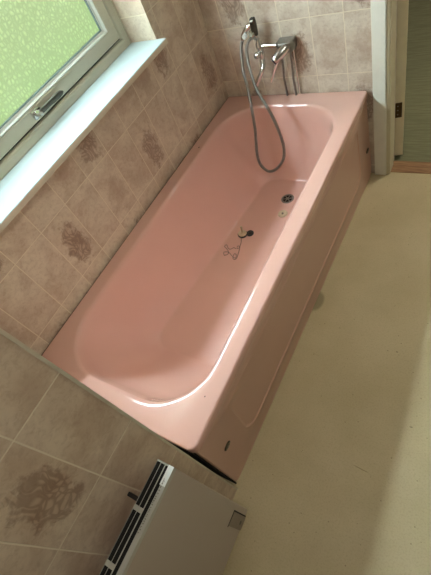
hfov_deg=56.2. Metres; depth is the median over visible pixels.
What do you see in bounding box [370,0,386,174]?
door frame
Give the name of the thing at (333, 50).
wall
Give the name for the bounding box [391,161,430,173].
threshold
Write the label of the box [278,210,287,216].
sticker
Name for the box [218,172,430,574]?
floor
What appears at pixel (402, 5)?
door
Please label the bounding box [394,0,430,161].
floor
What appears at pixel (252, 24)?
shower
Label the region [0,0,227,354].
wall
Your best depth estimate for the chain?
2.16 m
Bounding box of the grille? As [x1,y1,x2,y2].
[99,459,176,574]
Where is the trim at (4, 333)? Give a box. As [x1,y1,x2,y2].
[0,328,237,489]
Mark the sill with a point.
(25, 200)
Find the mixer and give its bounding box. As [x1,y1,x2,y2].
[248,29,300,95]
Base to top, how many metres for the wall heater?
0.662 m
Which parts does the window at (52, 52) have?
handle, pane, lever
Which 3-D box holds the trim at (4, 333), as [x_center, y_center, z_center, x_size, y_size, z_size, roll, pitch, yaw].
[-0.304,0.108,0.670,0.008,2.420,0.006,13,61,30]
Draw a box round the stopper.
[247,230,253,236]
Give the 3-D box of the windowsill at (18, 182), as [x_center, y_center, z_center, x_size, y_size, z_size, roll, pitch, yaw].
[-0.569,-0.609,1.558,0.207,0.015,1.235,13,61,30]
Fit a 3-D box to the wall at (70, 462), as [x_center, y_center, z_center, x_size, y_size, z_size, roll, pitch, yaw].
[-1.063,0.593,0.628,1.046,2.420,1.474,13,61,30]
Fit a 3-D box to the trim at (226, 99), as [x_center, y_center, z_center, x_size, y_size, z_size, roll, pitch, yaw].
[-0.317,-0.374,1.974,0.004,0.074,1.809,13,61,30]
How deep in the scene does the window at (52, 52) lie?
1.55 m
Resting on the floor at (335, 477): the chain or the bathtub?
the bathtub
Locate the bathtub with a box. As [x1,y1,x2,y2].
[42,91,370,483]
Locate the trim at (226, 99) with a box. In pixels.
[41,99,226,355]
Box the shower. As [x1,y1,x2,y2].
[239,17,285,172]
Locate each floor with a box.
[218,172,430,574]
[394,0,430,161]
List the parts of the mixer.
diverter knob, spout, lever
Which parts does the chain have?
bead chain, stem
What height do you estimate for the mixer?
0.422 m
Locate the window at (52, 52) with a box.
[0,0,130,180]
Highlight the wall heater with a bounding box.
[99,459,246,574]
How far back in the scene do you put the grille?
0.89 m
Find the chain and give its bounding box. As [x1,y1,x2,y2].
[223,226,246,259]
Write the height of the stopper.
0.014 m
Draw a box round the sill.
[0,39,167,232]
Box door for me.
[394,0,408,155]
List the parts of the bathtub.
frame, panel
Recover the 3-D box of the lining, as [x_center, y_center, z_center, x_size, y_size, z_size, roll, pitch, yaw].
[1.008,-1.193,1.331,0.808,2.050,0.132,13,61,30]
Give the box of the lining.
[386,0,395,173]
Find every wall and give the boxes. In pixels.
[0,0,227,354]
[0,334,236,574]
[198,0,397,172]

